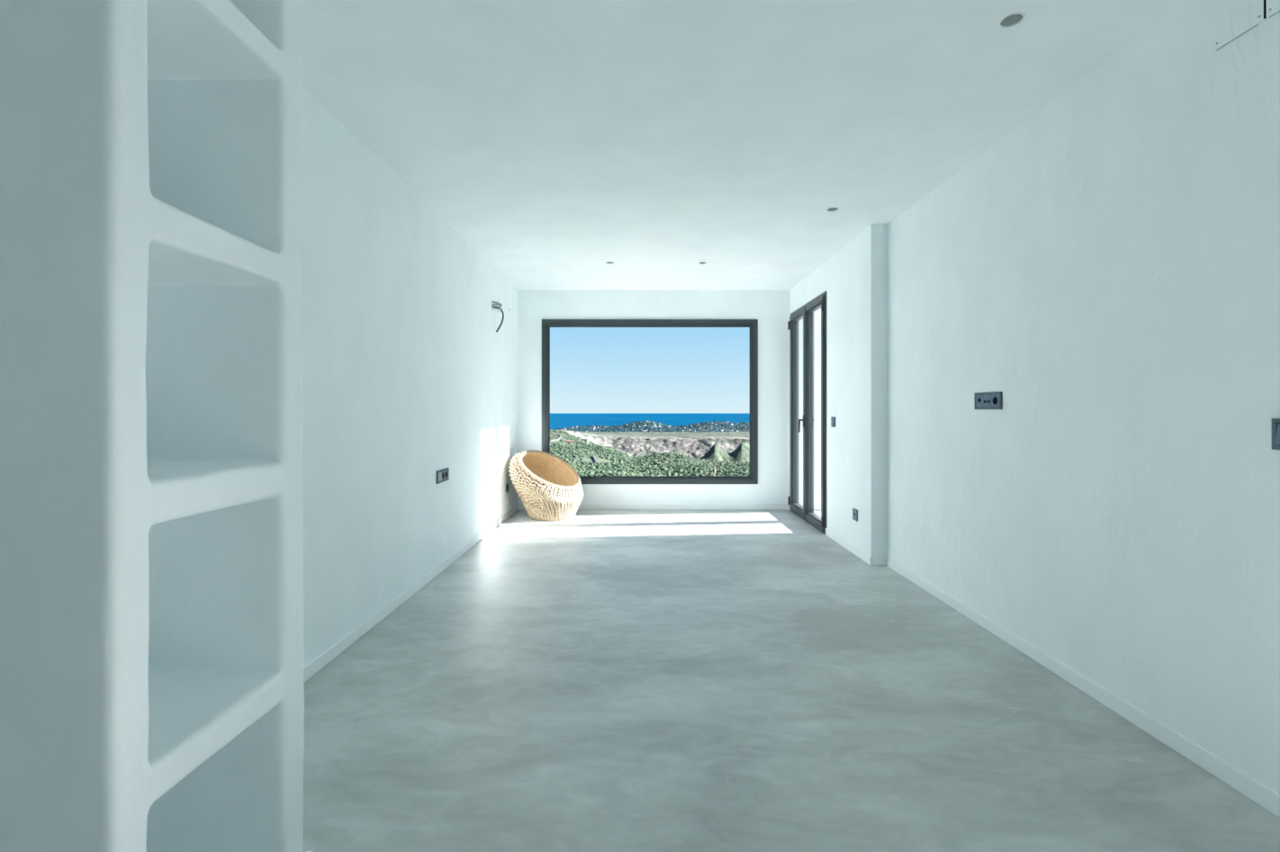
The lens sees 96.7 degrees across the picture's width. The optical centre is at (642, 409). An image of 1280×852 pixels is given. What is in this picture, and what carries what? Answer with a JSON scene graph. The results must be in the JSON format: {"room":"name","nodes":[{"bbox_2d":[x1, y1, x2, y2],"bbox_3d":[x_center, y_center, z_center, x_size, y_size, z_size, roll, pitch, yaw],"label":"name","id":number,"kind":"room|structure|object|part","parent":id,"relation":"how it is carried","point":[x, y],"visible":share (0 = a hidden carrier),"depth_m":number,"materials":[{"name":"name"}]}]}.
{"room":"empty living room","nodes":[
{"label":"empty living room","id":0,"kind":"room"},
{"bbox_2d":[302,84,517,666],"bbox_3d":[-1.607,-0.110,4.058,0.250,2.600,5.965,0,0,0],"label":"wall","id":1,"kind":"structure","parent":0,"point":[409,376],"depth_m":3.28,"materials":[{"name":"white paint"}]},
{"bbox_2d":[303,504,519,683],"bbox_3d":[-1.476,1.157,4.098,0.012,0.065,5.282,0,0,0],"label":"baseboard","id":2,"kind":"structure","parent":1,"relation":"attached to","point":[329,655],"depth_m":3.27,"materials":[{"name":"white paint"}]},
{"bbox_2d":[436,467,448,484],"bbox_3d":[-1.476,0.488,4.185,0.011,0.094,0.239,0,0,0],"label":"power outlet","id":3,"kind":"object","parent":1,"relation":"attached to","point":[442,475],"visible":1,"depth_m":4.18,"materials":[{"name":"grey plastic"}]},
{"bbox_2d":[491,301,503,332],"bbox_3d":[-1.431,-0.911,5.604,0.108,0.310,0.067,0,0,0],"label":"wiring","id":4,"kind":"object","parent":1,"relation":"attached to","point":[494,307],"visible":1,"depth_m":5.60,"materials":[{"name":"grey"}]},
{"bbox_2d":[506,483,508,493],"bbox_3d":[-1.477,0.858,6.200,0.010,0.092,0.091,0,0,0],"label":"wall socket","id":5,"kind":"object","parent":1,"relation":"attached to","point":[507,484],"visible":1,"depth_m":6.18,"materials":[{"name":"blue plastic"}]},
{"bbox_2d":[517,290,790,504],"bbox_3d":[0.959,-0.110,6.890,4.882,2.600,0.300,0,0,0],"label":"wall","id":6,"kind":"structure","parent":0,"point":[771,308],"depth_m":6.74,"materials":[{"name":"white paint"}]},
{"bbox_2d":[542,319,757,484],"bbox_3d":[0.080,-0.088,6.758,2.554,1.951,0.073,0,0,0],"label":"window","id":7,"kind":"structure","parent":6,"relation":"in","point":[547,324],"depth_m":6.72,"materials":[{"name":"grey metal"}]},
{"bbox_2d":[519,504,790,510],"bbox_3d":[0.135,1.157,6.734,3.208,0.065,0.012,0,0,0],"label":"baseboard","id":8,"kind":"structure","parent":6,"relation":"attached to","point":[582,507],"depth_m":6.73,"materials":[{"name":"white paint"}]},
{"bbox_2d":[302,0,1182,290],"bbox_3d":[-0.150,-1.535,2.195,4.700,0.250,9.790,0,0,0],"label":"ceiling","id":9,"kind":"structure","parent":0,"point":[561,140],"depth_m":2.69,"materials":[{"name":"paint"}]},
{"bbox_2d":[826,207,839,211],"bbox_3d":[1.335,-1.426,4.010,0.087,0.040,0.087,0,0,0],"label":"recessed light","id":10,"kind":"object","parent":9,"relation":"in","point":[830,209],"visible":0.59,"depth_m":4.04,"materials":[{"name":"white plastic"}]},
{"bbox_2d":[997,11,1026,28],"bbox_3d":[1.335,-1.426,2.060,0.087,0.040,0.087,0,0,0],"label":"recessed light","id":11,"kind":"object","parent":9,"relation":"in","point":[1013,19],"visible":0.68,"depth_m":2.08,"materials":[{"name":"white plastic"}]},
{"bbox_2d":[302,509,1279,851],"bbox_3d":[-0.205,1.265,2.170,4.590,0.150,9.740,0,0,0],"label":"floor","id":12,"kind":"structure","parent":0,"point":[591,681],"depth_m":2.16,"materials":[{"name":"grey concrete"}]},
{"bbox_2d":[0,0,313,851],"bbox_3d":[-1.159,-0.110,1.190,0.643,2.600,0.536,0,0,0],"label":"bookcase","id":13,"kind":"object","parent":12,"relation":"on","point":[152,695],"visible":1,"depth_m":1.02,"materials":[{"name":"paint"}]},
{"bbox_3d":[-1.072,-0.831,1.182,0.420,0.091,0.366,0,0,0],"label":"shelf","id":14,"kind":"part","parent":13,"relation":"part of","materials":[{"name":"paint"}]},
{"bbox_3d":[-1.071,-0.340,1.182,0.421,0.099,0.366,0,0,0],"label":"shelf","id":15,"kind":"part","parent":13,"relation":"part of","materials":[{"name":"paint"}]},
{"bbox_3d":[-1.070,0.166,1.182,0.420,0.106,0.365,0,0,0],"label":"shelf","id":16,"kind":"part","parent":13,"relation":"part of","materials":[{"name":"paint"}]},
{"bbox_3d":[-1.071,0.665,1.182,0.421,0.098,0.367,0,0,0],"label":"shelf","id":17,"kind":"part","parent":13,"relation":"part of","materials":[{"name":"paint"}]},
{"bbox_2d":[508,449,582,520],"bbox_3d":[-1.062,0.824,6.270,0.796,0.729,0.830,0,0,0],"label":"wicker chair","id":18,"kind":"object","parent":12,"relation":"on","point":[543,481],"visible":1,"depth_m":6.05,"materials":[{"name":"wicker"}]},
{"bbox_2d":[790,224,887,556],"bbox_3d":[1.915,-0.110,5.540,0.350,2.600,2.400,0,0,0],"label":"wall","id":19,"kind":"structure","parent":0,"point":[854,279],"depth_m":4.68,"materials":[{"name":"white paint"}]},
{"bbox_2d":[787,291,826,534],"bbox_3d":[1.730,0.035,6.030,0.171,2.310,1.280,0,0,0],"label":"door","id":20,"kind":"structure","parent":19,"relation":"in","point":[806,512],"depth_m":5.96,"materials":[{"name":"grey metal"}]},
{"bbox_3d":[1.675,0.152,6.030,0.063,0.185,0.032,0,0,0],"label":"handle","id":21,"kind":"part","parent":20,"relation":"part of","materials":[{"name":"grey metal"}]},
{"bbox_2d":[831,417,835,426],"bbox_3d":[1.732,0.116,5.185,0.016,0.092,0.091,0,0,0],"label":"light switch","id":22,"kind":"object","parent":19,"relation":"attached to","point":[833,419],"visible":1,"depth_m":5.16,"materials":[{"name":"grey plastic"}]},
{"bbox_2d":[853,508,857,521],"bbox_3d":[1.734,0.863,4.650,0.012,0.092,0.091,0,0,0],"label":"outlet","id":23,"kind":"object","parent":19,"relation":"attached to","point":[855,511],"visible":1,"depth_m":4.63,"materials":[{"name":"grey plastic"}]},
{"bbox_2d":[887,0,1279,794],"bbox_3d":[2.013,-0.110,0.972,0.300,2.600,6.743,0,0,0],"label":"wall","id":24,"kind":"structure","parent":0,"point":[1108,266],"depth_m":2.20,"materials":[{"name":"white paint"}]},
{"bbox_2d":[974,391,1002,409],"bbox_3d":[1.857,-0.045,3.051,0.013,0.091,0.238,0,0,0],"label":"outlet","id":25,"kind":"object","parent":24,"relation":"attached to","point":[992,400],"visible":1,"depth_m":3.04,"materials":[{"name":"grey plastic"}]},
{"bbox_2d":[825,528,1279,817],"bbox_3d":[1.796,1.157,3.324,0.135,0.065,4.128,0,0,0],"label":"baseboard","id":26,"kind":"structure","parent":24,"relation":"attached to","point":[1257,792],"depth_m":2.25,"materials":[{"name":"white paint"}]},
{"bbox_2d":[1213,0,1266,50],"bbox_3d":[1.859,-1.275,1.774,0.007,0.221,0.155,0,0,0],"label":"access panel","id":27,"kind":"object","parent":24,"relation":"attached to","point":[1233,19],"visible":1,"depth_m":1.79,"materials":[{"name":"white paint"}]},
{"bbox_2d":[1266,0,1279,17],"bbox_3d":[1.859,-1.275,1.618,0.007,0.221,0.156,0,0,0],"label":"access panel","id":28,"kind":"object","parent":24,"relation":"attached to","point":[1273,6],"visible":1,"depth_m":1.68,"materials":[{"name":"white paint"}]},
{"bbox_2d":[1271,418,1279,449],"bbox_3d":[1.855,0.073,1.597,0.016,0.092,0.162,0,0,0],"label":"light switch","id":29,"kind":"object","parent":24,"relation":"attached to","point":[1275,422],"visible":1,"depth_m":1.67,"materials":[{"name":"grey plastic"}]},
{"label":"outside","id":30,"kind":"structure","parent":0,"visible":0},
{"bbox_2d":[550,421,749,476],"bbox_3d":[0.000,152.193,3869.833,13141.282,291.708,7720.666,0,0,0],"label":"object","id":31,"kind":"structure","parent":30,"point":[730,446],"depth_m":1413.21,"materials":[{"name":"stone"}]},
{"bbox_2d":[550,434,562,442],"bbox_3d":[-101.661,34.844,670.295,11.838,4.758,120.818,0,0,0],"label":"dirt track","id":32,"kind":"object","parent":31,"relation":"on","point":[560,435],"visible":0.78,"depth_m":653.21,"materials":[{"name":"grey"}]},
{"bbox_2d":[565,440,573,444],"bbox_3d":[-82.526,37.436,640.000,9.000,5.200,6.000,0,0,-11],"label":"farmhouse","id":33,"kind":"object","parent":31,"relation":"on","point":[567,441],"visible":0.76,"depth_m":638.08,"materials":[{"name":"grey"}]},
{"bbox_2d":[591,455,599,462],"bbox_3d":[-36.970,40.026,443.752,10.164,4.237,52.863,0,0,0],"label":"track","id":34,"kind":"object","parent":31,"relation":"on","point":[594,457],"visible":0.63,"depth_m":438.65,"materials":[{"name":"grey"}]},
{"bbox_2d":[550,429,749,476],"bbox_3d":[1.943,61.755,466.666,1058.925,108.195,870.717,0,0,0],"label":"scrub","id":35,"kind":"object","parent":31,"relation":"on","point":[585,469],"visible":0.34,"depth_m":425.05,"materials":[{"name":"green plant"}]},
{"bbox_2d":[553,420,749,432],"bbox_3d":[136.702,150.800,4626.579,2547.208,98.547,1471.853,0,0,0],"label":"trees","id":36,"kind":"object","parent":31,"relation":"on","point":[581,428],"visible":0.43,"depth_m":4659.84,"materials":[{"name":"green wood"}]},
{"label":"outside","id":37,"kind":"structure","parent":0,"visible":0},
{"bbox_2d":[550,413,749,430],"bbox_3d":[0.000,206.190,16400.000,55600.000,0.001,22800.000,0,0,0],"label":"sea","id":38,"kind":"structure","parent":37,"point":[557,420],"depth_m":8883.94,"materials":[{"name":"blue liquid"}]}
]}

